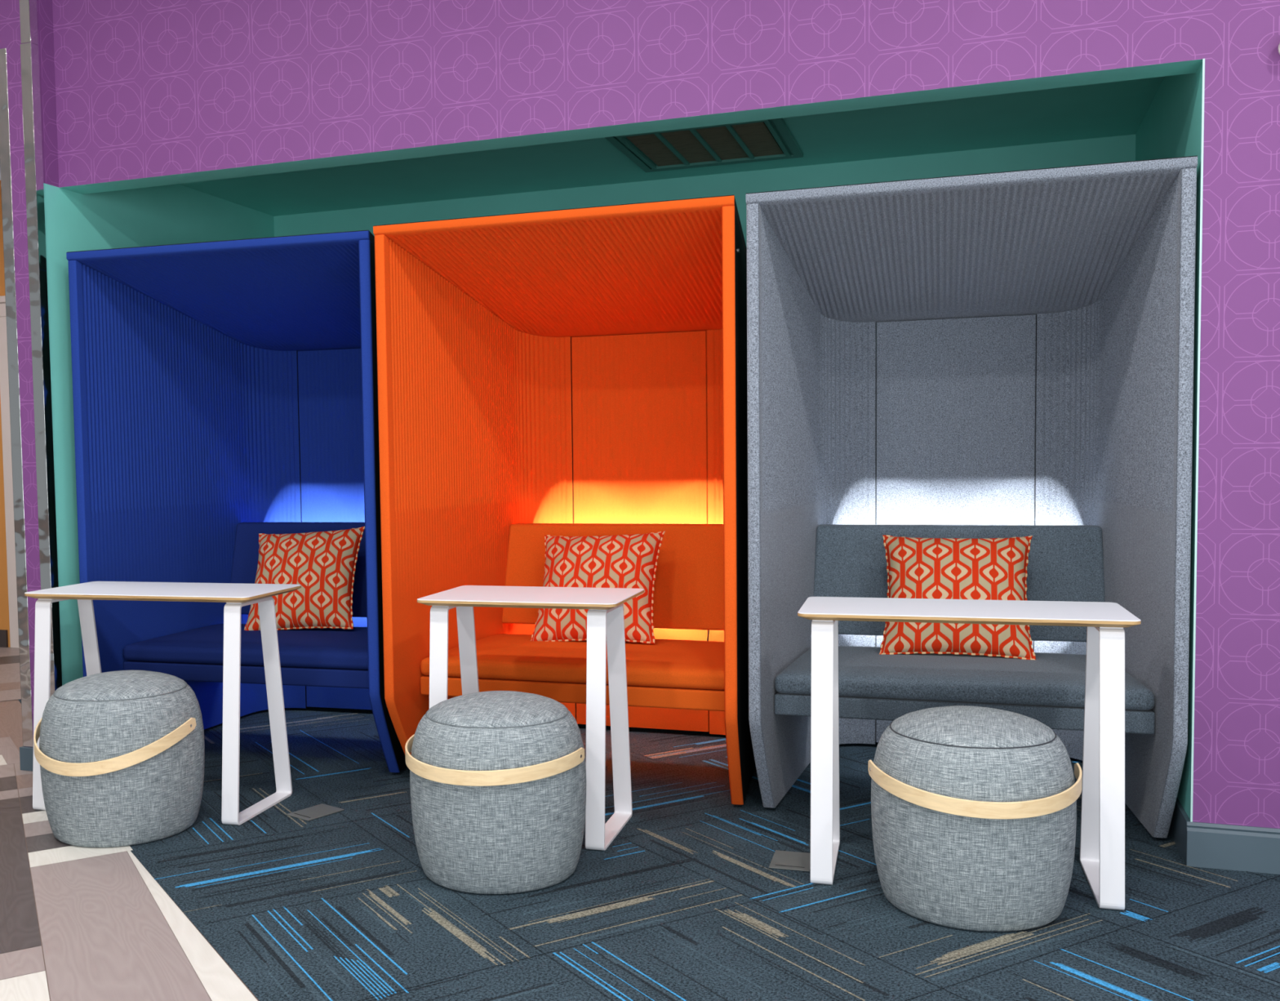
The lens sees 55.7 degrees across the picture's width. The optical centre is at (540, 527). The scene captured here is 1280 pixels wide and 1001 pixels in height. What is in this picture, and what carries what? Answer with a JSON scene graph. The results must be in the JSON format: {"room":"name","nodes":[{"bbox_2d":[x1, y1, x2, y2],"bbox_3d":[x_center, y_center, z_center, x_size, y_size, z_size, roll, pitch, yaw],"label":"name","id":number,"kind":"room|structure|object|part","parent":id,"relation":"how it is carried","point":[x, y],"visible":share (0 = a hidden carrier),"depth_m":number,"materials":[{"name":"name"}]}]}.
{"room":"common room","nodes":[
{"label":"common room","id":0,"kind":"room"},
{"bbox_2d":[0,180,10,647],"bbox_3d":[-4.115,-0.698,7.840,6.368,2.900,0.100,0,3,20],"label":"wall","id":1,"kind":"structure","parent":0,"point":[4,604],"depth_m":7.57,"materials":[{"name":"beige paint"}]},
{"bbox_2d":[0,629,8,647],"bbox_3d":[-4.114,0.699,7.865,6.368,0.110,0.014,0,3,20],"label":"baseboard","id":2,"kind":"structure","parent":1,"relation":"attached to","point":[3,633],"depth_m":7.59,"materials":[{"name":"grey"}]},
{"bbox_2d":[0,295,18,648],"bbox_3d":[-2.847,-0.333,7.364,1.140,2.190,0.095,0,3,20],"label":"trim","id":3,"kind":"structure","parent":1,"relation":"attached to","point":[4,380],"depth_m":7.50,"materials":[{"name":"white paint"}]},
{"bbox_2d":[0,0,274,747],"bbox_3d":[-1.620,-0.732,5.147,0.154,3.200,1.578,0,3,20],"label":"wall","id":4,"kind":"structure","parent":0,"point":[170,214],"depth_m":4.48,"materials":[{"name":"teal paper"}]},
{"bbox_2d":[0,48,33,746],"bbox_3d":[-1.932,-0.457,4.454,0.048,2.561,0.039,0,3,20],"label":"guard","id":5,"kind":"object","parent":4,"relation":"attached to","point":[5,147],"visible":1,"depth_m":4.44,"materials":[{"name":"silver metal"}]},
{"bbox_2d":[19,746,33,771],"bbox_3d":[-1.600,0.822,5.229,0.178,0.088,1.590,0,3,20],"label":"baseboard","id":6,"kind":"structure","parent":4,"relation":"attached to","point":[26,753],"depth_m":4.50,"materials":[{"name":"stone"}]},
{"bbox_2d":[19,0,38,44],"bbox_3d":[-1.848,-2.008,4.329,0.044,0.533,0.038,0,3,20],"label":"guard","id":7,"kind":"object","parent":4,"relation":"attached to","point":[28,8],"visible":1,"depth_m":4.33,"materials":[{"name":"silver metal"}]},
{"bbox_2d":[20,42,62,697],"bbox_3d":[-1.827,-0.459,4.416,0.048,2.566,0.039,0,3,20],"label":"guard","id":8,"kind":"object","parent":4,"relation":"attached to","point":[29,56],"visible":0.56,"depth_m":4.39,"materials":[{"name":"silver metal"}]},
{"bbox_2d":[0,647,1279,1000],"bbox_3d":[0.306,0.944,3.792,17.453,0.052,13.910,0,3,20],"label":"floor","id":9,"kind":"structure","parent":0,"point":[686,902],"depth_m":3.01,"materials":[{"name":"carpet"}]},
{"bbox_2d":[33,670,204,847],"bbox_3d":[-1.310,0.699,3.763,0.508,0.490,0.506,0,3,20],"label":"stool","id":10,"kind":"object","parent":9,"relation":"on","point":[120,754],"visible":1,"depth_m":3.58,"materials":[{"name":"grey fabric"}]},
{"bbox_3d":[-1.339,0.655,3.643,0.508,0.131,0.265,0,3,14],"label":"handle","id":11,"kind":"part","parent":10,"relation":"part of","materials":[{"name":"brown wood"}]},
{"bbox_3d":[-1.311,0.479,3.760,0.390,0.051,0.390,0,3,20],"label":"panel","id":12,"kind":"part","parent":10,"relation":"part of","materials":[{"name":"grey fabric"}]},
{"bbox_2d":[24,581,301,825],"bbox_3d":[-1.264,0.567,4.061,0.832,0.720,0.419,0,3,16],"label":"table","id":13,"kind":"object","parent":9,"relation":"on","point":[236,595],"visible":0.86,"depth_m":3.98,"materials":[{"name":"white metal"}]},
{"bbox_3d":[-1.609,0.580,4.132,0.057,0.694,0.366,0,3,16],"label":"sled leg","id":14,"kind":"part","parent":13,"relation":"part of","materials":[{"name":"white metal"}]},
{"bbox_3d":[-0.944,0.234,3.901,0.054,0.004,0.196,0,3,16],"label":"mounting plate","id":15,"kind":"part","parent":13,"relation":"part of","materials":[{"name":"white metal"}]},
{"bbox_3d":[-0.933,0.581,3.940,0.057,0.694,0.366,0,3,16],"label":"sled leg","id":16,"kind":"part","parent":13,"relation":"part of","materials":[{"name":"white metal"}]},
{"bbox_2d":[66,230,407,772],"bbox_3d":[-0.974,-0.087,4.848,1.196,1.904,1.198,0,3,16],"label":"booth","id":17,"kind":"object","parent":9,"relation":"on","point":[225,393],"visible":0.6,"depth_m":4.79,"materials":[{"name":"blue fabric"}]},
{"bbox_3d":[-1.462,-0.073,5.012,0.196,1.872,1.233,1,4,30],"label":"panel","id":18,"kind":"part","parent":17,"relation":"part of","materials":[{"name":"blue fabric"}]},
{"bbox_3d":[-0.986,-0.898,4.801,1.196,0.280,1.195,0,3,16],"label":"roof panel","id":19,"kind":"part","parent":17,"relation":"part of","materials":[{"name":"blue fabric"}]},
{"bbox_2d":[123,623,368,669],"bbox_3d":[-0.999,0.458,4.767,1.085,0.078,0.635,0,3,16],"label":"seat cushion","id":20,"kind":"object","parent":17,"relation":"on","point":[174,646],"depth_m":4.56,"materials":[{"name":"blue fabric"}]},
{"bbox_3d":[-0.997,0.531,4.775,1.086,0.066,0.627,0,3,16],"label":"seat","id":21,"kind":"part","parent":17,"relation":"part of","materials":[{"name":"blue fabric"}]},
{"bbox_3d":[-0.879,0.179,5.175,1.005,0.396,0.129,0,3,16],"label":"backrest","id":22,"kind":"part","parent":17,"relation":"part of","materials":[{"name":"blue fabric"}]},
{"bbox_2d":[244,526,364,630],"bbox_3d":[-0.967,0.215,4.929,0.490,0.426,0.286,0,3,10],"label":"throw pillow","id":23,"kind":"object","parent":17,"relation":"on","point":[324,563],"visible":0.88,"depth_m":4.85,"materials":[{"name":"fabric"}]},
{"bbox_3d":[-0.810,0.013,5.412,0.566,1.619,0.038,0,3,16],"label":"panel","id":24,"kind":"part","parent":17,"relation":"part of","materials":[{"name":"blue fabric"}]},
{"bbox_3d":[-0.475,-0.071,4.724,0.196,1.872,1.233,-1,3,3],"label":"panel","id":25,"kind":"part","parent":17,"relation":"part of","materials":[{"name":"blue fabric"}]},
{"bbox_2d":[286,803,344,821],"bbox_3d":[-0.732,0.925,3.910,0.110,0.004,0.150,2,4,40],"label":"floor outlet","id":26,"kind":"object","parent":9,"relation":"on","point":[318,811],"visible":1,"depth_m":3.90,"materials":[{"name":"silver metal"}]},
{"bbox_2d":[404,690,586,893],"bbox_3d":[-0.120,0.706,3.330,0.509,0.490,0.506,0,3,20],"label":"stool","id":27,"kind":"object","parent":9,"relation":"on","point":[498,778],"visible":1,"depth_m":3.14,"materials":[{"name":"grey fabric"}]},
{"bbox_3d":[-0.161,0.625,3.215,0.508,0.060,0.272,0,3,20],"label":"handle","id":28,"kind":"part","parent":27,"relation":"part of","materials":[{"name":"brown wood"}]},
{"bbox_3d":[-0.119,0.486,3.327,0.390,0.051,0.390,0,3,20],"label":"panel","id":29,"kind":"part","parent":27,"relation":"part of","materials":[{"name":"grey fabric"}]},
{"bbox_2d":[417,585,644,850],"bbox_3d":[-0.020,0.566,3.747,0.622,0.720,0.432,0,3,17],"label":"table","id":30,"kind":"object","parent":9,"relation":"on","point":[605,614],"visible":0.81,"depth_m":3.65,"materials":[{"name":"white metal"}]},
{"bbox_3d":[-0.265,0.580,3.790,0.057,0.694,0.366,0,3,17],"label":"sled leg","id":31,"kind":"part","parent":30,"relation":"part of","materials":[{"name":"white metal"}]},
{"bbox_3d":[0.205,0.582,3.644,0.057,0.694,0.366,0,3,17],"label":"sled leg","id":32,"kind":"part","parent":30,"relation":"part of","materials":[{"name":"white metal"}]},
{"bbox_2d":[373,195,755,804],"bbox_3d":[0.220,-0.080,4.404,1.196,1.904,1.198,0,3,19],"label":"booth","id":33,"kind":"object","parent":9,"relation":"on","point":[582,371],"visible":0.87,"depth_m":4.43,"materials":[{"name":"orange fabric"}]},
{"bbox_3d":[-0.260,-0.067,4.591,0.196,1.872,1.233,1,4,32],"label":"panel","id":34,"kind":"part","parent":33,"relation":"part of","materials":[{"name":"orange fabric"}]},
{"bbox_3d":[0.208,-0.890,4.357,1.196,0.280,1.195,0,3,19],"label":"roof panel","id":35,"kind":"part","parent":33,"relation":"part of","materials":[{"name":"orange fabric"}]},
{"bbox_2d":[420,634,724,689],"bbox_3d":[0.190,0.465,4.325,1.085,0.078,0.635,0,3,19],"label":"seat cushion","id":36,"kind":"object","parent":33,"relation":"on","point":[503,660],"depth_m":4.10,"materials":[{"name":"orange fabric"}]},
{"bbox_3d":[0.192,0.539,4.333,1.086,0.066,0.627,0,3,19],"label":"seat","id":37,"kind":"part","parent":33,"relation":"part of","materials":[{"name":"orange fabric"}]},
{"bbox_2d":[530,530,665,644],"bbox_3d":[0.212,0.224,4.503,0.479,0.412,0.286,0,3,16],"label":"throw pillow","id":38,"kind":"object","parent":33,"relation":"on","point":[618,561],"visible":0.82,"depth_m":4.44,"materials":[{"name":"fabric"}]},
{"bbox_3d":[0.329,0.186,4.726,1.005,0.396,0.129,0,3,19],"label":"backrest","id":39,"kind":"part","parent":33,"relation":"part of","materials":[{"name":"orange fabric"}]},
{"bbox_3d":[0.411,0.021,4.959,0.566,1.619,0.038,0,3,19],"label":"panel","id":40,"kind":"part","parent":33,"relation":"part of","materials":[{"name":"orange fabric"}]},
{"bbox_3d":[0.713,-0.062,4.256,0.196,1.872,1.233,-1,3,6],"label":"panel","id":41,"kind":"part","parent":33,"relation":"part of","materials":[{"name":"orange fabric"}]},
{"bbox_2d":[768,849,810,871],"bbox_3d":[0.705,0.934,3.375,0.110,0.004,0.150,0,3,18],"label":"floor outlet","id":42,"kind":"object","parent":9,"relation":"on","point":[783,860],"visible":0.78,"depth_m":3.37,"materials":[{"name":"silver metal"}]},
{"bbox_2d":[797,596,1141,910],"bbox_3d":[1.134,0.577,3.261,0.832,0.720,0.419,0,3,17],"label":"table","id":43,"kind":"object","parent":9,"relation":"on","point":[1102,837],"visible":1,"depth_m":3.19,"materials":[{"name":"white metal"}]},
{"bbox_3d":[0.779,0.243,3.299,0.054,0.004,0.196,0,3,17],"label":"mounting plate","id":44,"kind":"part","parent":43,"relation":"part of","materials":[{"name":"white metal"}]},
{"bbox_3d":[0.790,0.590,3.339,0.057,0.694,0.366,0,3,17],"label":"sled leg","id":45,"kind":"part","parent":43,"relation":"part of","materials":[{"name":"white metal"}]},
{"bbox_3d":[1.462,0.592,3.134,0.057,0.694,0.366,0,3,17],"label":"sled leg","id":46,"kind":"part","parent":43,"relation":"part of","materials":[{"name":"white metal"}]},
{"bbox_3d":[1.451,0.244,3.094,0.054,0.004,0.196,0,3,17],"label":"mounting plate","id":47,"kind":"part","parent":43,"relation":"part of","materials":[{"name":"white metal"}]},
{"bbox_2d":[746,155,1197,837],"bbox_3d":[1.379,-0.074,4.004,1.196,1.904,1.198,0,3,18],"label":"booth","id":48,"kind":"object","parent":9,"relation":"on","point":[1003,354],"visible":0.88,"depth_m":3.97,"materials":[{"name":"grey fabric"}]},
{"bbox_3d":[0.897,-0.061,4.186,0.196,1.872,1.233,1,4,32],"label":"panel","id":49,"kind":"part","parent":48,"relation":"part of","materials":[{"name":"grey fabric"}]},
{"bbox_3d":[1.564,0.027,4.561,0.566,1.619,0.038,0,3,18],"label":"panel","id":50,"kind":"part","parent":48,"relation":"part of","materials":[{"name":"grey fabric"}]},
{"bbox_2d":[879,534,1035,659],"bbox_3d":[1.408,0.231,4.083,0.494,0.394,0.283,0,3,19],"label":"throw pillow","id":51,"kind":"object","parent":48,"relation":"on","point":[939,568],"visible":0.87,"depth_m":4.02,"materials":[{"name":"fabric"}]},
{"bbox_3d":[1.485,0.192,4.326,1.005,0.396,0.129,0,3,18],"label":"backrest","id":52,"kind":"part","parent":48,"relation":"part of","materials":[{"name":"grey fabric"}]},
{"bbox_2d":[774,645,1155,710],"bbox_3d":[1.350,0.471,3.924,1.085,0.078,0.635,0,3,18],"label":"seat cushion","id":53,"kind":"object","parent":48,"relation":"on","point":[1051,681],"depth_m":3.70,"materials":[{"name":"grey fabric"}]},
{"bbox_3d":[1.352,0.545,3.932,1.086,0.066,0.627,0,3,18],"label":"seat","id":54,"kind":"part","parent":48,"relation":"part of","materials":[{"name":"grey fabric"}]},
{"bbox_3d":[1.367,-0.884,3.957,1.196,0.280,1.195,0,3,18],"label":"roof panel","id":55,"kind":"part","parent":48,"relation":"part of","materials":[{"name":"grey fabric"}]},
{"bbox_3d":[1.873,-0.057,3.861,0.196,1.872,1.233,-1,3,5],"label":"panel","id":56,"kind":"part","parent":48,"relation":"part of","materials":[{"name":"grey fabric"}]},
{"bbox_2d":[867,705,1081,931],"bbox_3d":[1.089,0.705,3.035,0.502,0.490,0.506,0,3,20],"label":"stool","id":57,"kind":"object","parent":9,"relation":"on","point":[974,808],"visible":1,"depth_m":2.85,"materials":[{"name":"grey fabric"}]},
{"bbox_3d":[1.085,0.486,3.033,0.390,0.051,0.390,0,3,20],"label":"panel","id":58,"kind":"part","parent":57,"relation":"part of","materials":[{"name":"grey fabric"}]},
{"bbox_3d":[1.072,0.631,2.910,0.508,0.073,0.264,0,3,7],"label":"handle","id":59,"kind":"part","parent":57,"relation":"part of","materials":[{"name":"brown wood"}]},
{"bbox_2d":[52,0,1279,828],"bbox_3d":[1.768,-0.676,3.296,7.478,3.200,0.160,0,3,20],"label":"wall","id":60,"kind":"structure","parent":0,"point":[149,93],"depth_m":3.57,"materials":[{"name":"purple paint"}]},
{"bbox_2d":[1190,58,1204,822],"bbox_3d":[1.766,-0.216,3.238,0.005,2.047,0.002,0,3,20],"label":"trim","id":61,"kind":"structure","parent":60,"relation":"attached to","point":[1203,60],"depth_m":3.23,"materials":[{"name":"paint"}]},
{"bbox_2d":[1168,797,1279,874],"bbox_3d":[2.008,0.824,3.985,7.478,0.120,1.476,0,3,20],"label":"baseboard","id":62,"kind":"structure","parent":60,"relation":"attached to","point":[1208,845],"depth_m":3.26,"materials":[{"name":"stone"}]},
{"bbox_2d":[273,134,1135,248],"bbox_3d":[0.508,-0.359,5.284,3.860,2.378,0.080,0,3,20],"label":"wall","id":63,"kind":"structure","parent":0,"point":[1117,148],"depth_m":5.06,"materials":[{"name":"teal paint"}]},
{"bbox_2d":[178,75,1164,216],"bbox_3d":[0.251,-1.480,4.554,3.760,0.050,1.335,0,3,20],"label":"ceiling","id":64,"kind":"structure","parent":63,"relation":"attached to","point":[1113,108],"depth_m":4.73,"materials":[{"name":"teal paint"}]},
{"bbox_2d":[604,118,803,172],"bbox_3d":[0.629,-1.453,4.577,0.644,0.016,0.642,0,3,20],"label":"air vent","id":65,"kind":"object","parent":64,"relation":"in","point":[746,141],"visible":0.7,"depth_m":4.59,"materials":[{"name":"metal"}]},
{"bbox_3d":[0.444,-1.459,4.644,0.113,0.005,0.522,0,3,20],"label":"pane","id":66,"kind":"part","parent":65,"relation":"part of","materials":[{"name":"black"}]},
{"bbox_3d":[0.567,-1.458,4.599,0.113,0.005,0.522,0,3,20],"label":"pane","id":67,"kind":"part","parent":65,"relation":"part of","materials":[{"name":"black"}]},
{"bbox_3d":[0.690,-1.457,4.554,0.113,0.005,0.522,0,3,20],"label":"pane","id":68,"kind":"part","parent":65,"relation":"part of","materials":[{"name":"black"}]},
{"bbox_3d":[0.814,-1.456,4.510,0.113,0.005,0.522,0,3,20],"label":"pane","id":69,"kind":"part","parent":65,"relation":"part of","materials":[{"name":"black"}]},
{"bbox_2d":[1135,73,1193,804],"bbox_3d":[2.088,-0.308,3.980,0.100,2.378,1.300,0,3,20],"label":"wall","id":70,"kind":"structure","parent":0,"point":[1165,131],"depth_m":3.73,"materials":[{"name":"teal paint"}]}
]}

